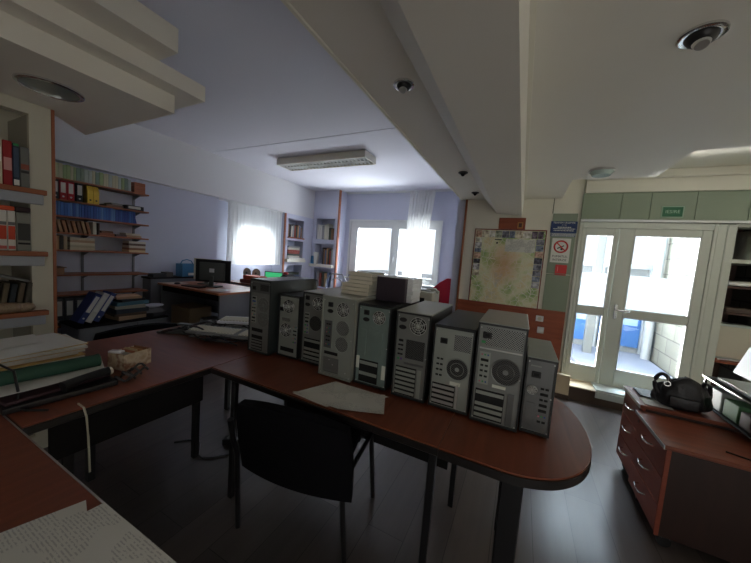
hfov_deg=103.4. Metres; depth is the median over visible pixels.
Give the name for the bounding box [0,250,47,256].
shelf
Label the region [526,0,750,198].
ceiling
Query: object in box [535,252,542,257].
photo
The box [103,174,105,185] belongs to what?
book
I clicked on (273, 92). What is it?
ceiling
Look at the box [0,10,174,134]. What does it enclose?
ceiling beam
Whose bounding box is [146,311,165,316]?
binder
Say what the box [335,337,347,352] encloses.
vent
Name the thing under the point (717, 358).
cable
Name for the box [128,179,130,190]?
book
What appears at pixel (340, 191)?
trim
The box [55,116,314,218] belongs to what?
ceiling beam
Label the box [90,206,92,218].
book
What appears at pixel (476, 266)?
photo
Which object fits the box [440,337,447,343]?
power socket
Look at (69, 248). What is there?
book
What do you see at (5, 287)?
book
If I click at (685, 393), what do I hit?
handbag
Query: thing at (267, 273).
monitor
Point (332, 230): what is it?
book
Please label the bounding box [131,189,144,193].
wooden tray
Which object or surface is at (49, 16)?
ceiling beam
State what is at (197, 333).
cable
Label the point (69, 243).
book
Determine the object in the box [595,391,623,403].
mat edge
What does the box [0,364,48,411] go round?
cable
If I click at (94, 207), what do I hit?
book
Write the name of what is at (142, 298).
book
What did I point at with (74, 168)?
book
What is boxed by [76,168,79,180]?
book
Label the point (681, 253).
stone wall
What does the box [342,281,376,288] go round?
paper stack
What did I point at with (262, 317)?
vent
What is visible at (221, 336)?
cable
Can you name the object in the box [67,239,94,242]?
book
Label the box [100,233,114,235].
book
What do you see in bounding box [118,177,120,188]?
book
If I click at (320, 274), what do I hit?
book
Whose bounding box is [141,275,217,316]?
sideboard
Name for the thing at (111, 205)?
ledger
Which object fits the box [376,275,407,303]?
box
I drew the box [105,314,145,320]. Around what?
book
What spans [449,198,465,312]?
wall partition
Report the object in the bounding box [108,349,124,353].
eraser
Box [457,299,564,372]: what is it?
wainscot panel
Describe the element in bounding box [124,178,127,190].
book
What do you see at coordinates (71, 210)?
book
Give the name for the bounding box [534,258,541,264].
photo
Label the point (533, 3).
trim
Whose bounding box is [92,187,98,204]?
magazine file
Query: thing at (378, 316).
fan grille
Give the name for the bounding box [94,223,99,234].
book
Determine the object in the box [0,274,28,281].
folder
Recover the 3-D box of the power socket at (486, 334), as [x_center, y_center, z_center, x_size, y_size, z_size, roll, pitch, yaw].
[0.431,0.207,1.140,0.033,0.026,0.004,7,5,26]
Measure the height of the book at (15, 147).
0.235 m
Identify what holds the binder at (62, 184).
on the wall shelving at (135, 195)
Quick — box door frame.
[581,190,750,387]
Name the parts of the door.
handle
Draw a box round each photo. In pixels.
[472,270,478,274]
[473,263,479,269]
[474,252,480,257]
[475,242,481,247]
[476,230,481,236]
[482,230,488,236]
[489,230,495,236]
[495,231,501,237]
[502,231,509,237]
[509,231,515,237]
[515,231,522,237]
[523,231,531,238]
[531,232,537,238]
[531,282,538,288]
[532,271,540,276]
[532,277,539,281]
[533,265,540,270]
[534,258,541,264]
[535,246,543,251]
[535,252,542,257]
[536,240,543,245]
[538,232,543,238]
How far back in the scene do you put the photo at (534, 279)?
3.51 m
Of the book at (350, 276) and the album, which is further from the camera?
the album
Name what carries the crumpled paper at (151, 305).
on the binder at (155, 309)
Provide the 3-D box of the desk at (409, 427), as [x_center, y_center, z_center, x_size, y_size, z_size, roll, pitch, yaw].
[-0.172,0.853,1.622,1.167,0.750,0.766,7,5,26]
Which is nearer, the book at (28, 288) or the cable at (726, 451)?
the cable at (726, 451)
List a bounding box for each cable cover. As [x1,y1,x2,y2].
[156,330,186,334]
[178,323,199,325]
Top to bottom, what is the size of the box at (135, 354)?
0.084 m
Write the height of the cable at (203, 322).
0.060 m
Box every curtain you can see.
[226,199,282,264]
[346,189,450,277]
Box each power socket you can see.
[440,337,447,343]
[483,331,491,338]
[532,371,540,378]
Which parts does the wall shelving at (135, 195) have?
shelf, shelf, shelf, shelf, shelf, shelf, shelf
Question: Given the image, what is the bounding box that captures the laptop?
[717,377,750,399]
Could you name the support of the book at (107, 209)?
on the wall shelving at (135, 195)
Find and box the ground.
[357,270,574,362]
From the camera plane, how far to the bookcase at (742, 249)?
3.00 m
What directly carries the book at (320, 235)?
in the wall at (326, 205)
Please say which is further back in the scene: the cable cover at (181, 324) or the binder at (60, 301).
the binder at (60, 301)
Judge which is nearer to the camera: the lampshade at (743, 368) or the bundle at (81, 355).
the bundle at (81, 355)
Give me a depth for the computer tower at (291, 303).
1.69 m
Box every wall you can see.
[55,161,218,333]
[217,200,271,279]
[272,212,313,277]
[310,190,347,288]
[342,190,458,287]
[458,179,750,372]
[649,229,750,387]
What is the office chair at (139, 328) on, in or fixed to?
on the floor at (180, 502)
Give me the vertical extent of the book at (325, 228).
0.380 m
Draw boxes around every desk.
[0,413,109,532]
[5,326,286,481]
[158,281,249,322]
[211,352,456,562]
[227,280,322,288]
[437,397,591,562]
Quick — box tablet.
[633,387,652,398]
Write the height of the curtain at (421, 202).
2.020 m
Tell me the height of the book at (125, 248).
0.029 m
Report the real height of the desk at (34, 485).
0.750 m
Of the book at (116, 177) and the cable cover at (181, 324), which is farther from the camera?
the book at (116, 177)
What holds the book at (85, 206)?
on the wall shelving at (135, 195)
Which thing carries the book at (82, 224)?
on the wall shelving at (135, 195)
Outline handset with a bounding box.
[59,366,113,391]
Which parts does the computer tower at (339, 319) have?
slot plate, panel, frame, fan blade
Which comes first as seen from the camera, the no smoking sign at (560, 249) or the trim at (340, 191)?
the no smoking sign at (560, 249)
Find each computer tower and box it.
[248,276,317,355]
[277,291,302,359]
[300,287,340,365]
[318,292,375,382]
[353,299,419,390]
[390,301,452,403]
[428,309,484,415]
[469,309,528,432]
[519,337,558,438]
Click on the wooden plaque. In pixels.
(504, 223)
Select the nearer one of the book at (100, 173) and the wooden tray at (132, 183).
the book at (100, 173)
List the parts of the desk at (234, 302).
panel, rail, modesty panel, panel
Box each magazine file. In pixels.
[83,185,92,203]
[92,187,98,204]
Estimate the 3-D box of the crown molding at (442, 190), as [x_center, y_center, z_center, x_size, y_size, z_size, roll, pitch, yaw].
[0.770,-2.052,6.800,3.600,0.018,0.030,7,5,26]
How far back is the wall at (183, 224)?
4.46 m
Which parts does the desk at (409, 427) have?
leg, modesty panel, leg, leg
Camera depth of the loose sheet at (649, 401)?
1.86 m
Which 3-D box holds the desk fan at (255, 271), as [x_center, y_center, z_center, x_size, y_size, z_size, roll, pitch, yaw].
[-2.194,-0.121,5.458,0.176,0.233,0.060,6,5,15]
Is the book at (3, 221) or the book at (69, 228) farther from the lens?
the book at (69, 228)
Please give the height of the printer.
0.303 m
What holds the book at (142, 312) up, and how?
on the book at (121, 318)
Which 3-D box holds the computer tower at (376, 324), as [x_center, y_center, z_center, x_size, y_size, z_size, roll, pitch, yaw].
[0.078,0.297,1.585,0.172,0.398,0.435,7,5,26]
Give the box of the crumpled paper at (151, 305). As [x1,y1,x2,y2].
[146,303,163,307]
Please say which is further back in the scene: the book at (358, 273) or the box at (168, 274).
the box at (168, 274)
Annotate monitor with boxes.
[194,258,222,284]
[195,259,230,287]
[265,271,282,276]
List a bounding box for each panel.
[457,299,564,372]
[542,214,577,311]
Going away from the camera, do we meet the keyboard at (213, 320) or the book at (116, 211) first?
the keyboard at (213, 320)
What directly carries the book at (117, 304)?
on the book at (137, 305)
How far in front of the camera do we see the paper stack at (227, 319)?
2.10 m
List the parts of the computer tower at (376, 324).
port plate, panel, frame, plate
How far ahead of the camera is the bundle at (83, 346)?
1.36 m
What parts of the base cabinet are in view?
door, door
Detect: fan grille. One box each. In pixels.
[280,323,290,336]
[283,300,293,312]
[313,297,322,310]
[337,303,348,316]
[373,311,384,324]
[410,317,426,334]
[527,385,536,394]
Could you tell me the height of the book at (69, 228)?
0.152 m
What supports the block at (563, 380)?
on the floor at (180, 502)
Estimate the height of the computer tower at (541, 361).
0.298 m
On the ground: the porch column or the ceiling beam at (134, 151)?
the porch column
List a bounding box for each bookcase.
[0,92,57,447]
[710,229,750,386]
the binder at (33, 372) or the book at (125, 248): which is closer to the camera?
the binder at (33, 372)
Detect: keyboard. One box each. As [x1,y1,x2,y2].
[181,284,205,287]
[185,324,247,339]
[212,320,247,327]
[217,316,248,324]
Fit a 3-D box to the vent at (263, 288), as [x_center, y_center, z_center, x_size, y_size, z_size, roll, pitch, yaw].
[-0.636,0.038,1.701,0.066,0.036,0.001,7,5,26]
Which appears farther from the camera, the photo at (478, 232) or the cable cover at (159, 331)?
the photo at (478, 232)
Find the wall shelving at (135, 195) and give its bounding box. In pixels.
[55,177,148,327]
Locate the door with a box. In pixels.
[560,222,718,389]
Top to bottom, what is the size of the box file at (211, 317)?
0.311 m
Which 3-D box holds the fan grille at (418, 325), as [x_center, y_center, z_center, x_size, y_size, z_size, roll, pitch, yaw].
[0.183,0.193,1.275,0.078,0.078,0.002,7,5,26]
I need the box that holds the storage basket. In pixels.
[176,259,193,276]
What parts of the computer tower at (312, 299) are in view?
port plate, panel, frame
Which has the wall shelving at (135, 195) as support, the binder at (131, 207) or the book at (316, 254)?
the binder at (131, 207)
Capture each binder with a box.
[0,354,101,385]
[56,179,58,198]
[57,297,63,325]
[59,180,66,199]
[60,296,73,319]
[67,181,74,200]
[69,291,101,323]
[69,296,84,311]
[74,183,82,201]
[85,291,109,322]
[93,290,116,321]
[123,205,143,210]
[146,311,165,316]
[147,307,162,312]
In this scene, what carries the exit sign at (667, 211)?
attached to the wall at (538, 213)
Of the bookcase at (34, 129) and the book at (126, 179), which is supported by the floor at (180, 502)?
the bookcase at (34, 129)
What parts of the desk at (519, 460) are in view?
leg, leg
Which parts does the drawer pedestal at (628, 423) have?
drawer, drawer, drawer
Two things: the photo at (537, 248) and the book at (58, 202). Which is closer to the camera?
the book at (58, 202)
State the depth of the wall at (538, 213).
3.50 m
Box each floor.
[28,373,731,562]
[569,378,620,396]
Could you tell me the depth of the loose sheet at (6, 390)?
1.12 m
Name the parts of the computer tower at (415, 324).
port plate, panel, frame, plate, fan blade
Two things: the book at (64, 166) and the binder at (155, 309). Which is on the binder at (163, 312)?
the binder at (155, 309)
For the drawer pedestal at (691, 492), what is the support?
on the floor at (180, 502)
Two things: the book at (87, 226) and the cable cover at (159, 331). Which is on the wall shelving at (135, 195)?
the book at (87, 226)
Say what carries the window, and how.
in the wall at (377, 206)
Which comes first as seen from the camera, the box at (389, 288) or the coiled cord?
the coiled cord
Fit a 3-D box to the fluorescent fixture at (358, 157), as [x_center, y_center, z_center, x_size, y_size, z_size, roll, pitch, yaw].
[-0.839,-1.968,4.859,1.720,0.104,0.360,7,5,26]
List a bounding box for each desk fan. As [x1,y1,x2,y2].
[243,268,250,274]
[252,269,260,275]
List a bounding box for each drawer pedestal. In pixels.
[616,385,742,475]
[628,409,750,562]
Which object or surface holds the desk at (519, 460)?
on the floor at (180, 502)
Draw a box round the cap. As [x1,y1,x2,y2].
[458,298,565,312]
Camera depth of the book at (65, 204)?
3.42 m
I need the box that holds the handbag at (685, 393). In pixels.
[650,372,712,412]
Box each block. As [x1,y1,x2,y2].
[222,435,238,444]
[554,373,570,399]
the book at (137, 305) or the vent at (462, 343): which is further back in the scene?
the book at (137, 305)
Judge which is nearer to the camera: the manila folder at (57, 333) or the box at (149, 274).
the manila folder at (57, 333)
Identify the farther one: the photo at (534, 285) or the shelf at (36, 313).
the photo at (534, 285)
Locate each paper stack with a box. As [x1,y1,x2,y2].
[341,285,376,292]
[341,289,375,295]
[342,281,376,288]
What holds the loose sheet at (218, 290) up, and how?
on the desk at (234, 302)
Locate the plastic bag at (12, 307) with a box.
[0,302,35,313]
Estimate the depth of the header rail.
2.94 m
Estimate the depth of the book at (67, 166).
3.41 m
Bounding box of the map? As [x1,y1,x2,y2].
[468,228,546,309]
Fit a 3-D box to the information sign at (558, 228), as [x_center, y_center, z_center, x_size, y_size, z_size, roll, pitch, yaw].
[2.135,-0.596,3.368,0.256,0.173,0.006,7,5,26]
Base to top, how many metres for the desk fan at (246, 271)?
0.233 m
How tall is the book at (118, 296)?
0.030 m
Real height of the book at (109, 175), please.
0.162 m
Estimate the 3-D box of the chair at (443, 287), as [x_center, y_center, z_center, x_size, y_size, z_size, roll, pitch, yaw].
[0.978,0.493,4.871,0.510,1.100,0.490,7,5,26]
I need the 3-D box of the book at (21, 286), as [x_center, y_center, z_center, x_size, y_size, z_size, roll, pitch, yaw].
[-2.162,0.081,1.777,0.200,0.167,0.044,7,5,26]
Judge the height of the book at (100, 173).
0.159 m
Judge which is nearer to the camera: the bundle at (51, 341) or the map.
the bundle at (51, 341)
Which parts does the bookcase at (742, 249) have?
shelf, shelf, shelf, shelf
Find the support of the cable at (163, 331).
on the desk at (173, 381)
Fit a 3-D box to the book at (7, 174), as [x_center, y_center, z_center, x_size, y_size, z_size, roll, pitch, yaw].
[-2.123,-0.663,1.678,0.242,0.240,0.034,7,5,26]
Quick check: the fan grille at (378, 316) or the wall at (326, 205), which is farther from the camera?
the wall at (326, 205)
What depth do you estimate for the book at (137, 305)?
3.71 m
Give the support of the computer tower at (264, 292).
on the desk at (409, 427)
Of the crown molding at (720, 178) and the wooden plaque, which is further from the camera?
the wooden plaque
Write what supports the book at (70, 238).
on the book at (68, 240)
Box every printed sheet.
[0,500,86,553]
[0,502,175,562]
[293,391,384,413]
[294,381,387,406]
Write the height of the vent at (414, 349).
0.084 m
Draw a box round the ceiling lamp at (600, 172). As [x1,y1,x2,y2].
[589,167,615,177]
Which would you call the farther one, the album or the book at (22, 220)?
the album
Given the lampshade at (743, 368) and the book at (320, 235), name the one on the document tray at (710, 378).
the lampshade at (743, 368)
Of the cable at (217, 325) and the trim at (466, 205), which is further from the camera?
the trim at (466, 205)
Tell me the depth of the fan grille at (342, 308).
1.43 m
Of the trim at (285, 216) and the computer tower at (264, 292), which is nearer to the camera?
the computer tower at (264, 292)
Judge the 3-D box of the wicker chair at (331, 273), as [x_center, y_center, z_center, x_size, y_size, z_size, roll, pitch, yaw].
[-0.932,0.309,6.290,0.487,0.944,0.494,6,5,15]
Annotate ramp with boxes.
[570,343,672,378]
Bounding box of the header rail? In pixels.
[580,219,750,223]
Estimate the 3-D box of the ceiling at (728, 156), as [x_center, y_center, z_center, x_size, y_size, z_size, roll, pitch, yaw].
[2.972,-1.083,2.108,3.360,0.110,1.700,7,5,26]
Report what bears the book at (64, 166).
on the wall shelving at (135, 195)
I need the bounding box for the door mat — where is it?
[591,382,624,396]
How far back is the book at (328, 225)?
7.50 m
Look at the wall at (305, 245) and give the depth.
7.40 m
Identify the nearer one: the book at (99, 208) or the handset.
the handset
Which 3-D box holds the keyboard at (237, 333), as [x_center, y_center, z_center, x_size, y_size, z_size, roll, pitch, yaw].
[-0.973,0.325,1.931,0.450,0.032,0.156,5,5,6]
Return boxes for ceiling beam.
[0,0,204,108]
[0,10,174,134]
[288,0,529,215]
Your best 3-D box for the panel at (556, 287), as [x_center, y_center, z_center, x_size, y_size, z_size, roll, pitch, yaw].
[2.113,-0.216,3.406,0.240,1.113,0.010,7,5,26]
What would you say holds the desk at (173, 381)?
on the floor at (180, 502)
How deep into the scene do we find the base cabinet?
3.45 m
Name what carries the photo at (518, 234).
on the map
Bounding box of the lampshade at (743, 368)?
[733,347,750,380]
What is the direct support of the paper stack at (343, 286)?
on the paper stack at (342, 290)
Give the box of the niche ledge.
[284,259,304,261]
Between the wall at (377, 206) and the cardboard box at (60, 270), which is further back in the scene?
the wall at (377, 206)
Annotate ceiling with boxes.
[134,0,450,192]
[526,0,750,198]
[669,147,750,168]
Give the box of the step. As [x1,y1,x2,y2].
[568,386,622,410]
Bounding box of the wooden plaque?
[498,218,525,229]
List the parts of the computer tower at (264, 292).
port plate, panel, frame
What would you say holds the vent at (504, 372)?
attached to the computer tower at (502, 340)
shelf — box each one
[0,183,46,195]
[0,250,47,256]
[0,309,48,319]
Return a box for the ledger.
[99,204,122,207]
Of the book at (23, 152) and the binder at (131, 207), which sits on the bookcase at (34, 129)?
the book at (23, 152)
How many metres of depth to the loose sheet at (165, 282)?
4.47 m
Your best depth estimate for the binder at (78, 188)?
3.51 m
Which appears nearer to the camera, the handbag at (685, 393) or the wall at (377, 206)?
the handbag at (685, 393)
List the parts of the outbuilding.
blue door, pane, white post, blue door, pane, blue door, white post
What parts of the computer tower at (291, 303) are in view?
fan blade, port plate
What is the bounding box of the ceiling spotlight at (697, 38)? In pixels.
[676,19,730,50]
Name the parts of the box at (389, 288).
lid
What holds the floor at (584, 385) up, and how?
on the step
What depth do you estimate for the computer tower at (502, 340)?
1.13 m
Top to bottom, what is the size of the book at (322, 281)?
0.380 m
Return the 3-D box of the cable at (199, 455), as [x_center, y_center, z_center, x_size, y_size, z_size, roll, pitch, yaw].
[-0.944,1.140,1.930,0.895,0.012,0.148,5,5,13]
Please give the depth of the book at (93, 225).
3.67 m
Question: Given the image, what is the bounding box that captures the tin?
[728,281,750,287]
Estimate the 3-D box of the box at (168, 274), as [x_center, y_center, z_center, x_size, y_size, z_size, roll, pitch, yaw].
[-3.209,-0.112,4.565,0.150,0.070,0.100,7,5,26]
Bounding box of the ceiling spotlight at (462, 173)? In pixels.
[458,171,467,175]
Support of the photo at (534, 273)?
on the map
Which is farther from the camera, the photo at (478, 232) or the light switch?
the photo at (478, 232)
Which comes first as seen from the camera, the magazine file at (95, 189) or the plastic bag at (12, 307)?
the plastic bag at (12, 307)
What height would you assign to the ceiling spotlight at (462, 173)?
0.052 m
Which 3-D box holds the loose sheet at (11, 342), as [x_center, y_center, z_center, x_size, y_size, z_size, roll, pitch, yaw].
[-1.732,0.290,1.356,0.220,0.004,0.290,7,5,26]
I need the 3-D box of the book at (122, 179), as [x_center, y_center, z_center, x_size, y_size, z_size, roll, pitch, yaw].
[-3.379,-1.284,3.917,0.170,0.151,0.034,7,5,26]
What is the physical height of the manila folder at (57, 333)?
0.005 m
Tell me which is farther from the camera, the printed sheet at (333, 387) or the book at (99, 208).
the book at (99, 208)
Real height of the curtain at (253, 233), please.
1.190 m
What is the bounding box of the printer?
[420,287,438,301]
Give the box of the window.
[344,219,442,287]
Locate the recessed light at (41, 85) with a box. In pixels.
[12,73,84,102]
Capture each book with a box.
[0,138,2,183]
[0,205,14,210]
[0,210,6,249]
[0,280,9,302]
[1,139,12,184]
[1,280,17,302]
[6,210,15,250]
[9,280,25,302]
[12,143,19,186]
[14,206,30,212]
[15,212,30,250]
[16,280,32,302]
[19,146,29,187]
[55,162,58,176]
[56,219,62,231]
[56,235,58,248]
[57,201,59,214]
[58,163,62,177]
[58,235,62,248]
[60,201,63,214]
[60,220,67,231]
[62,219,72,232]
[63,165,65,178]
[63,236,66,249]
[64,202,66,215]
[66,165,69,178]
[66,202,72,215]
[67,203,69,215]
[67,237,94,240]
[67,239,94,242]
[67,242,94,245]
[67,244,94,247]
[67,247,94,250]
[70,166,72,179]
[70,221,77,232]
[72,203,75,216]
[73,167,75,180]
[75,221,86,233]
[75,222,81,232]
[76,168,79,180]
[76,203,78,216]
[80,168,83,181]
[81,204,83,217]
[82,204,86,217]
[84,169,87,182]
[84,222,90,233]
[87,205,89,217]
[88,171,91,183]
[89,222,96,234]
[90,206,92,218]
[92,171,94,183]
[93,206,95,218]
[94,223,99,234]
[95,172,98,184]
[98,172,102,185]
[98,207,100,219]
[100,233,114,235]
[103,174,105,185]
[103,208,105,219]
[105,311,146,316]
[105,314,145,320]
[106,208,108,219]
[106,306,148,314]
[108,174,111,187]
[109,304,145,309]
[110,299,148,306]
[112,175,114,187]
[113,297,145,302]
[114,293,141,299]
[115,176,117,188]
[115,210,117,221]
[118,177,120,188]
[120,233,139,235]
[121,178,124,189]
[122,243,145,245]
[122,245,144,247]
[122,247,145,250]
[122,249,144,252]
[123,241,145,243]
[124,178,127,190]
[124,211,126,222]
[126,235,141,237]
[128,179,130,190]
[314,252,318,263]
[317,225,319,238]
[317,271,322,285]
[319,225,324,238]
[319,273,321,285]
[321,272,326,286]
[324,224,326,239]
[326,224,332,239]
[326,272,331,286]
[331,229,333,239]
[348,271,383,276]
[349,275,376,280]
[349,279,376,284]
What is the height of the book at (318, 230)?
0.370 m
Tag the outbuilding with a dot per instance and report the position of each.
(632, 333)
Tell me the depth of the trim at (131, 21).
1.31 m
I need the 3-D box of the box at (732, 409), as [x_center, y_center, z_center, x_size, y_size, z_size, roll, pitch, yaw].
[2.115,0.749,1.662,0.180,0.100,0.130,7,5,26]
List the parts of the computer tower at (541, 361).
slot plate, panel, port plate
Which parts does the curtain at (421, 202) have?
rail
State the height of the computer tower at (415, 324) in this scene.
0.394 m
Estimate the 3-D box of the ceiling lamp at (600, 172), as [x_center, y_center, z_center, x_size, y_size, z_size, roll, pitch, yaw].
[1.796,-0.863,2.357,0.170,0.044,0.170,7,5,26]
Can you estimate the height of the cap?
0.010 m
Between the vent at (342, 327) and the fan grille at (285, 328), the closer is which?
the vent at (342, 327)
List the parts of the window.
sill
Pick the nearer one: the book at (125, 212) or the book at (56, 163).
the book at (56, 163)
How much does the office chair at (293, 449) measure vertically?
0.797 m
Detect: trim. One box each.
[53,0,178,60]
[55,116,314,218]
[281,0,461,199]
[282,213,286,271]
[309,263,333,267]
[333,190,341,287]
[455,200,467,310]
[524,0,536,199]
[640,237,668,359]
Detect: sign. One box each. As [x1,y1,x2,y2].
[550,221,577,236]
[550,238,570,262]
[554,265,566,275]
[660,206,684,217]
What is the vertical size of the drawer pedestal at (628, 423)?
0.585 m
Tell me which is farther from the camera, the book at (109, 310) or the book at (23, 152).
the book at (109, 310)
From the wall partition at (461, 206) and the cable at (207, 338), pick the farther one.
the wall partition at (461, 206)
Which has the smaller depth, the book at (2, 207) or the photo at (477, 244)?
the book at (2, 207)
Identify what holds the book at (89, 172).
on the wall shelving at (135, 195)
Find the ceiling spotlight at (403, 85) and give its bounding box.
[393,78,414,93]
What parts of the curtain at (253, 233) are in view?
rail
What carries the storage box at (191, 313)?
on the floor at (180, 502)
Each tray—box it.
[131,182,144,186]
[131,185,144,190]
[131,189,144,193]
[702,375,750,438]
[712,408,750,438]
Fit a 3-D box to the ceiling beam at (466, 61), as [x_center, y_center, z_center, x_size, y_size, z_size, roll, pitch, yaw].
[-0.096,-1.157,0.497,0.723,0.958,7.100,7,5,26]
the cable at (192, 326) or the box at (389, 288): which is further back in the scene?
the cable at (192, 326)
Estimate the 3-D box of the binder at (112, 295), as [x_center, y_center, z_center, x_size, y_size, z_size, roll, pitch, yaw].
[-3.263,0.290,3.530,0.203,0.342,0.222,7,5,26]
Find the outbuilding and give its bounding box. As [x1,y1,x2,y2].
[573,261,653,353]
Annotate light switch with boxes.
[537,327,543,333]
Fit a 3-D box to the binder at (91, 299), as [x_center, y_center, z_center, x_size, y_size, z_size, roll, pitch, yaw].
[-3.324,0.296,3.408,0.203,0.342,0.222,7,5,26]
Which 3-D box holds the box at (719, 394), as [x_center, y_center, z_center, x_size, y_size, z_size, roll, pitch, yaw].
[2.175,0.733,1.793,0.180,0.120,0.130,7,5,26]
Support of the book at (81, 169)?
on the wall shelving at (135, 195)
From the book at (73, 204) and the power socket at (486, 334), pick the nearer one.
the power socket at (486, 334)
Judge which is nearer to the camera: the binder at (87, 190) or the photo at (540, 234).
the photo at (540, 234)
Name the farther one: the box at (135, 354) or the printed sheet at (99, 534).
the box at (135, 354)
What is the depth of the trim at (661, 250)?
4.78 m
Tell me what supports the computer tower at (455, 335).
on the desk at (409, 427)
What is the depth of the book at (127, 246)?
4.06 m
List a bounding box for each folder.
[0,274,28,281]
[0,348,84,363]
[0,352,85,370]
[0,376,117,415]
[2,333,87,359]
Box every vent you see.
[257,298,268,312]
[257,312,268,327]
[260,285,268,291]
[309,316,320,331]
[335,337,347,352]
[336,321,348,336]
[405,340,424,361]
[446,359,467,380]
[454,335,471,353]
[485,327,524,351]
[491,359,520,386]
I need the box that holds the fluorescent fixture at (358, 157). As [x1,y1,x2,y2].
[277,150,375,170]
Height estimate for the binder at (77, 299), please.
0.320 m
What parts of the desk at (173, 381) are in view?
leg, leg, modesty panel, leg, leg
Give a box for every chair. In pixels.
[93,323,178,339]
[227,399,374,562]
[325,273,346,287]
[433,278,450,303]
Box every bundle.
[0,333,86,359]
[0,334,87,362]
[0,352,77,367]
[2,349,84,365]
[16,355,84,368]
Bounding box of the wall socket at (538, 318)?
[535,315,543,321]
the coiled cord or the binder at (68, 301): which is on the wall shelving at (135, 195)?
the binder at (68, 301)
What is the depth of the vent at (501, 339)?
1.11 m
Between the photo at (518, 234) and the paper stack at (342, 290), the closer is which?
the paper stack at (342, 290)
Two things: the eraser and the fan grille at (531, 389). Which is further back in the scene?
the eraser
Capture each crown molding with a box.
[347,190,451,193]
[585,165,750,193]
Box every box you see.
[57,266,66,273]
[108,345,150,370]
[147,273,165,276]
[161,272,172,276]
[171,302,211,325]
[240,275,266,283]
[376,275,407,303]
[712,386,743,412]
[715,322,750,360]
[722,398,750,423]
[739,412,750,433]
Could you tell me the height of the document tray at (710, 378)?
0.179 m
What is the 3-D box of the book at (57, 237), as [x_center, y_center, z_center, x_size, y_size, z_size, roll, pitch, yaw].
[-3.714,-0.457,3.429,0.170,0.157,0.034,7,5,26]
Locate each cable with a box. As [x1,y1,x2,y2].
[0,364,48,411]
[77,403,90,471]
[161,324,200,332]
[174,439,228,458]
[178,318,225,327]
[184,325,224,340]
[188,325,246,336]
[189,321,216,339]
[198,326,237,345]
[211,327,247,341]
[717,358,739,361]
[726,451,750,460]
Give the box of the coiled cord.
[114,363,148,381]
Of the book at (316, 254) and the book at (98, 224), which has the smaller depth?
the book at (98, 224)
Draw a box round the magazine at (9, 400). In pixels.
[0,375,109,406]
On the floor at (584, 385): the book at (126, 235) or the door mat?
the door mat
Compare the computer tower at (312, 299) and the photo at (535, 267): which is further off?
the photo at (535, 267)
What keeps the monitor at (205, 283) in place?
on the desk at (234, 302)
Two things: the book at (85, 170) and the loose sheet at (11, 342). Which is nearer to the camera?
the loose sheet at (11, 342)
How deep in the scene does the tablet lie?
2.00 m
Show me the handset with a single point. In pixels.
(69, 384)
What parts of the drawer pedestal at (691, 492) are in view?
handle, handle, drawer, drawer, handle, drawer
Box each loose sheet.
[0,334,42,349]
[0,358,103,396]
[165,282,188,283]
[209,289,229,291]
[639,397,672,409]
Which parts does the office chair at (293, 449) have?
leg, backrest, leg, seat, rail, leg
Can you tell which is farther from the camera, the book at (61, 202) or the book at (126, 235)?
the book at (126, 235)
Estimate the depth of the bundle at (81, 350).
1.34 m
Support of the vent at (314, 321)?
attached to the computer tower at (312, 299)
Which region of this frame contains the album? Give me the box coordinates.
[723,306,750,313]
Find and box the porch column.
[581,236,606,352]
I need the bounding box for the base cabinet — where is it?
[59,315,168,341]
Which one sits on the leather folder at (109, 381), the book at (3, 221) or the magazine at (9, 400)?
the magazine at (9, 400)
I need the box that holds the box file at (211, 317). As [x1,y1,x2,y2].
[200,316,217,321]
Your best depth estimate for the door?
3.12 m
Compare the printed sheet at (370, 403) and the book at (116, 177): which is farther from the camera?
the book at (116, 177)
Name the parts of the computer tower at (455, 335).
port plate, panel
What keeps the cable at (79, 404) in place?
hanging from the desk at (173, 381)
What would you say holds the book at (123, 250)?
on the wall shelving at (135, 195)
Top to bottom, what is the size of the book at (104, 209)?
0.154 m
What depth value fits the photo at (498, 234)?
3.67 m
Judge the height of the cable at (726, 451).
0.009 m
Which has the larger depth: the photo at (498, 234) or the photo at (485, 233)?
the photo at (485, 233)

